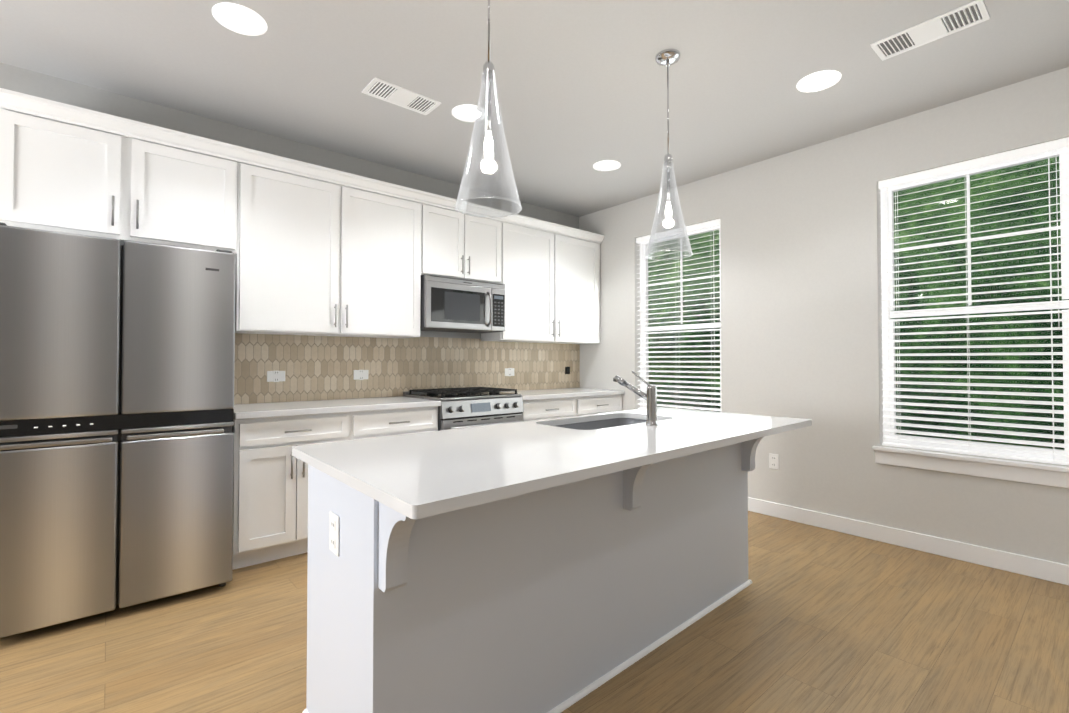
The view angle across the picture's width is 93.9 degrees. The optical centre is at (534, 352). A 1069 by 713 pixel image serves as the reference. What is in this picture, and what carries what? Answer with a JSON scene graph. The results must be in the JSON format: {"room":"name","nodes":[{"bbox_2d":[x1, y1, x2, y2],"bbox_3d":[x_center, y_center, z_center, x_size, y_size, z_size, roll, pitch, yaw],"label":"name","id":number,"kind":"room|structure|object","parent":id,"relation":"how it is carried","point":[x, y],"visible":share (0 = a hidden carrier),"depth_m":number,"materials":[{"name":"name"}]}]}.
{"room":"kitchen","nodes":[
{"label":"kitchen","id":0,"kind":"room"},
{"bbox_2d":[0,63,579,403],"bbox_3d":[-2.275,-0.143,3.243,7.460,2.800,0.160,1,-1,-40],"label":"wall","id":1,"kind":"structure","parent":0,"point":[12,78],"depth_m":3.39,"materials":[{"name":"beige paint"}]},
{"bbox_2d":[0,88,239,255],"bbox_3d":[-2.340,-0.947,2.874,1.044,0.651,0.332,1,-1,-40],"label":"upper cabinet","id":2,"kind":"object","parent":1,"relation":"attached to","point":[65,168],"depth_m":2.70,"materials":[{"name":"white paint"}]},
{"bbox_2d":[267,371,284,381],"bbox_3d":[-1.816,0.164,3.509,0.118,0.080,0.008,1,-1,-40],"label":"electrical outlet","id":3,"kind":"object","parent":1,"relation":"attached to","point":[275,376],"depth_m":3.50,"materials":[{"name":"white plastic"}]},
{"bbox_2d":[235,146,431,337],"bbox_3d":[-1.469,-0.694,3.613,1.383,1.132,0.332,1,-1,-40],"label":"upper cabinet","id":4,"kind":"object","parent":1,"relation":"attached to","point":[316,250],"depth_m":3.44,"materials":[{"name":"white paint"}]},
{"bbox_2d":[353,370,368,379],"bbox_3d":[-1.356,0.171,3.901,0.118,0.080,0.008,1,-1,-40],"label":"electrical outlet","id":5,"kind":"object","parent":1,"relation":"attached to","point":[358,374],"depth_m":3.90,"materials":[{"name":"white plastic"}]},
{"bbox_2d":[234,333,579,403],"bbox_3d":[-0.814,0.113,4.375,3.438,0.497,0.008,1,-1,-40],"label":"backsplash","id":6,"kind":"structure","parent":1,"relation":"attached to","point":[318,367],"depth_m":4.03,"materials":[{"name":"tile"}]},
{"bbox_2d":[432,193,503,283],"bbox_3d":[-0.691,-0.929,4.281,0.780,0.639,0.332,1,-1,-40],"label":"upper cabinet","id":7,"kind":"object","parent":1,"relation":"attached to","point":[464,246],"depth_m":4.16,"materials":[{"name":"white paint"}]},
{"bbox_2d":[420,274,504,332],"bbox_3d":[-0.652,-0.396,4.225,0.766,0.416,0.452,1,-1,-40],"label":"microwave","id":8,"kind":"object","parent":7,"relation":"attached to","point":[452,304],"visible":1,"depth_m":4.06,"materials":[{"name":"grey metal"}]},
{"bbox_2d":[505,368,513,375],"bbox_3d":[-0.241,0.187,4.852,0.118,0.080,0.008,1,-1,-40],"label":"electrical outlet","id":9,"kind":"object","parent":1,"relation":"attached to","point":[508,371],"depth_m":4.85,"materials":[{"name":"white plastic"}]},
{"bbox_2d":[481,212,603,343],"bbox_3d":[0.080,-0.672,4.935,1.364,1.132,0.332,1,-1,-40],"label":"upper cabinet","id":10,"kind":"object","parent":1,"relation":"attached to","point":[552,271],"depth_m":4.77,"materials":[{"name":"white paint"}]},
{"bbox_2d":[565,367,569,373],"bbox_3d":[0.356,0.187,5.361,0.070,0.080,0.010,1,-1,-40],"label":"electrical outlet","id":11,"kind":"object","parent":1,"relation":"attached to","point":[567,369],"depth_m":5.36,"materials":[{"name":"black plastic"}]},
{"bbox_2d":[0,511,1068,712],"bbox_3d":[0.019,1.262,0.530,7.460,0.100,7.230,1,-1,-40],"label":"floor","id":12,"kind":"structure","parent":0,"point":[812,619],"depth_m":2.10,"materials":[{"name":"brown wood"}]},
{"bbox_2d":[0,222,235,637],"bbox_3d":[-2.196,0.353,2.634,0.930,1.788,0.796,1,-1,-40],"label":"refrigerator","id":13,"kind":"object","parent":12,"relation":"on","point":[117,359],"visible":1,"depth_m":2.31,"materials":[{"name":"grey metal"}]},
{"bbox_2d":[232,412,351,569],"bbox_3d":[-1.641,0.821,3.255,0.651,0.874,0.616,1,-1,-40],"label":"base cabinet","id":14,"kind":"object","parent":12,"relation":"on","point":[270,497],"depth_m":2.95,"materials":[{"name":"white paint"}]},
{"bbox_2d":[233,388,624,419],"bbox_3d":[-0.592,0.378,4.143,3.398,0.039,0.638,1,-1,-40],"label":"countertop","id":15,"kind":"structure","parent":14,"relation":"on","point":[265,410],"depth_m":3.42,"materials":[{"name":"white stone"}]},
{"bbox_2d":[352,406,437,439],"bbox_3d":[-1.146,0.828,3.678,0.652,0.874,0.616,1,-1,-40],"label":"base cabinet","id":16,"kind":"object","parent":12,"relation":"on","point":[377,423],"depth_m":3.43,"materials":[{"name":"white paint"}]},
{"bbox_2d":[403,387,523,430],"bbox_3d":[-0.567,0.787,4.096,0.762,0.970,0.711,1,-1,-40],"label":"range","id":17,"kind":"object","parent":12,"relation":"on","point":[464,407],"visible":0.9,"depth_m":3.89,"materials":[{"name":"grey metal"}]},
{"bbox_2d":[302,435,768,712],"bbox_3d":[0.243,0.797,2.155,2.185,0.885,0.730,1,-1,-42],"label":"kitchen island","id":18,"kind":"object","parent":12,"relation":"on","point":[557,565],"depth_m":1.64,"materials":[{"name":"white paint"}]},
{"bbox_2d":[292,407,811,522],"bbox_3d":[0.276,0.338,2.081,2.225,0.028,0.906,1,-1,-42],"label":"island countertop","id":19,"kind":"structure","parent":18,"relation":"on","point":[424,475],"depth_m":1.56,"materials":[{"name":"white stone"}]},
{"bbox_2d":[552,415,639,430],"bbox_3d":[0.357,0.453,2.447,0.744,0.213,0.384,1,-1,-42],"label":"sink","id":20,"kind":"object","parent":19,"relation":"in","point":[609,420],"depth_m":2.69,"materials":[{"name":"silver metal"}]},
{"bbox_2d":[613,371,659,426],"bbox_3d":[0.468,0.206,2.340,0.063,0.246,0.249,1,-1,-42],"label":"faucet","id":21,"kind":"object","parent":19,"relation":"on","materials":[{"name":"silver metal"}]},
{"bbox_2d":[523,397,579,420],"bbox_3d":[-0.061,0.843,4.603,0.659,0.874,0.616,1,-1,-40],"label":"base cabinet","id":22,"kind":"object","parent":12,"relation":"on","point":[541,409],"depth_m":4.38,"materials":[{"name":"white paint"}]},
{"bbox_2d":[580,394,621,414],"bbox_3d":[0.440,0.850,5.031,0.660,0.874,0.616,1,-1,-40],"label":"base cabinet","id":23,"kind":"object","parent":12,"relation":"on","point":[604,403],"depth_m":4.80,"materials":[{"name":"white paint"}]},
{"bbox_2d":[0,0,1068,216],"bbox_3d":[0.019,-1.637,0.578,7.460,0.100,7.230,1,-1,-40],"label":"ceiling","id":24,"kind":"structure","parent":0,"point":[582,87],"depth_m":2.73,"materials":[{"name":"white paint"}]},
{"bbox_2d":[212,3,266,35],"bbox_3d":[-1.376,-1.556,2.333,0.224,0.005,0.224,1,-1,-40],"label":"recessed light","id":25,"kind":"object","parent":24,"relation":"in","point":[237,18],"visible":1,"depth_m":2.33,"materials":[{"name":"white plastic"}]},
{"bbox_2d":[362,77,441,114],"bbox_3d":[-0.798,-1.542,3.014,0.425,0.008,0.200,1,-1,-40],"label":"ceiling vent","id":26,"kind":"object","parent":24,"relation":"in","point":[378,88],"visible":1,"depth_m":3.00,"materials":[{"name":"white metal"}]},
{"bbox_2d":[452,104,485,121],"bbox_3d":[-0.419,-1.541,3.213,0.224,0.005,0.224,1,-1,-40],"label":"recessed light","id":27,"kind":"object","parent":24,"relation":"in","point":[467,112],"visible":0.69,"depth_m":3.19,"materials":[{"name":"white plastic"}]},
{"bbox_2d":[455,0,521,217],"bbox_3d":[-0.165,-1.043,1.803,0.242,1.048,0.242,1,-1,-40],"label":"pendant light","id":28,"kind":"object","parent":24,"relation":"hanging from","point":[488,78],"visible":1,"depth_m":1.78,"materials":[{"name":"clear glass"}]},
{"bbox_2d":[593,160,620,170],"bbox_3d":[0.590,-1.526,4.073,0.224,0.005,0.224,1,-1,-40],"label":"recessed light","id":29,"kind":"object","parent":24,"relation":"in","point":[609,165],"visible":1,"depth_m":4.06,"materials":[{"name":"white plastic"}]},
{"bbox_2d":[645,49,692,259],"bbox_3d":[0.698,-1.029,2.602,0.242,1.048,0.242,1,-1,-40],"label":"pendant light","id":30,"kind":"object","parent":24,"relation":"hanging from","point":[667,57],"visible":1,"depth_m":2.59,"materials":[{"name":"clear glass"}]},
{"bbox_2d":[796,70,840,91],"bbox_3d":[1.621,-1.547,2.846,0.224,0.005,0.224,1,-1,-40],"label":"recessed light","id":31,"kind":"object","parent":24,"relation":"in","point":[819,80],"visible":1,"depth_m":2.84,"materials":[{"name":"white plastic"}]},
{"bbox_2d":[870,0,989,60],"bbox_3d":[1.903,-1.552,2.414,0.200,0.008,0.425,1,-1,-40],"label":"ceiling vent","id":32,"kind":"object","parent":24,"relation":"in","point":[970,14],"visible":1,"depth_m":2.40,"materials":[{"name":"white metal"}]},
{"bbox_2d":[580,67,1068,564],"bbox_3d":[2.796,-0.148,2.923,0.160,2.800,6.870,1,-1,-40],"label":"wall","id":33,"kind":"structure","parent":0,"point":[800,239],"depth_m":3.59,"materials":[{"name":"beige paint"}]},
{"bbox_2d":[640,226,721,411],"bbox_3d":[1.372,-0.249,4.648,0.060,1.790,0.910,1,-1,-40],"label":"window","id":34,"kind":"structure","parent":33,"relation":"in","point":[644,261],"depth_m":4.71,"materials":[{"name":"white plastic"}]},
{"bbox_2d":[636,219,720,410],"bbox_3d":[1.315,-0.251,4.599,0.066,1.784,0.898,1,-1,-40],"label":"window blinds","id":35,"kind":"object","parent":34,"relation":"attached to","point":[696,227],"visible":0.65,"depth_m":4.55,"materials":[{"name":"white plastic"}]},
{"bbox_2d":[769,453,778,469],"bbox_3d":[1.859,0.843,3.875,0.008,0.118,0.075,1,-1,-40],"label":"electrical outlet","id":36,"kind":"object","parent":33,"relation":"attached to","point":[773,458],"depth_m":3.87,"materials":[{"name":"white plastic"}]},
{"bbox_2d":[748,497,1068,584],"bbox_3d":[2.921,1.193,2.619,0.017,0.108,6.260,1,-1,-40],"label":"baseboard","id":37,"kind":"structure","parent":33,"relation":"attached to","point":[1051,571],"depth_m":3.14,"materials":[{"name":"white wood"}]},
{"bbox_2d":[872,446,1068,487],"bbox_3d":[2.631,0.677,3.018,0.120,0.113,0.980,1,-1,-40],"label":"window sill","id":38,"kind":"structure","parent":33,"relation":"attached to","point":[1040,474],"depth_m":2.96,"materials":[{"name":"white wood"}]},
{"bbox_2d":[881,149,1068,460],"bbox_3d":[2.699,-0.275,3.092,0.060,1.790,0.910,1,-1,-40],"label":"window","id":39,"kind":"structure","parent":33,"relation":"in","point":[1064,157],"depth_m":3.09,"materials":[{"name":"white plastic"}]},
{"bbox_2d":[879,137,1068,464],"bbox_3d":[2.643,-0.277,3.044,0.066,1.784,0.898,1,-1,-40],"label":"window blinds","id":40,"kind":"object","parent":39,"relation":"attached to","point":[1014,155],"visible":0.96,"depth_m":3.00,"materials":[{"name":"white plastic"}]},
{"label":"outside","id":41,"kind":"structure","parent":0,"visible":0},
{"bbox_2d":[648,156,1068,449],"bbox_3d":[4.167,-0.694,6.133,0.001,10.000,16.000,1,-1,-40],"label":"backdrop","id":42,"kind":"structure","parent":41,"point":[1009,200],"depth_m":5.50,"materials":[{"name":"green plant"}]}
]}

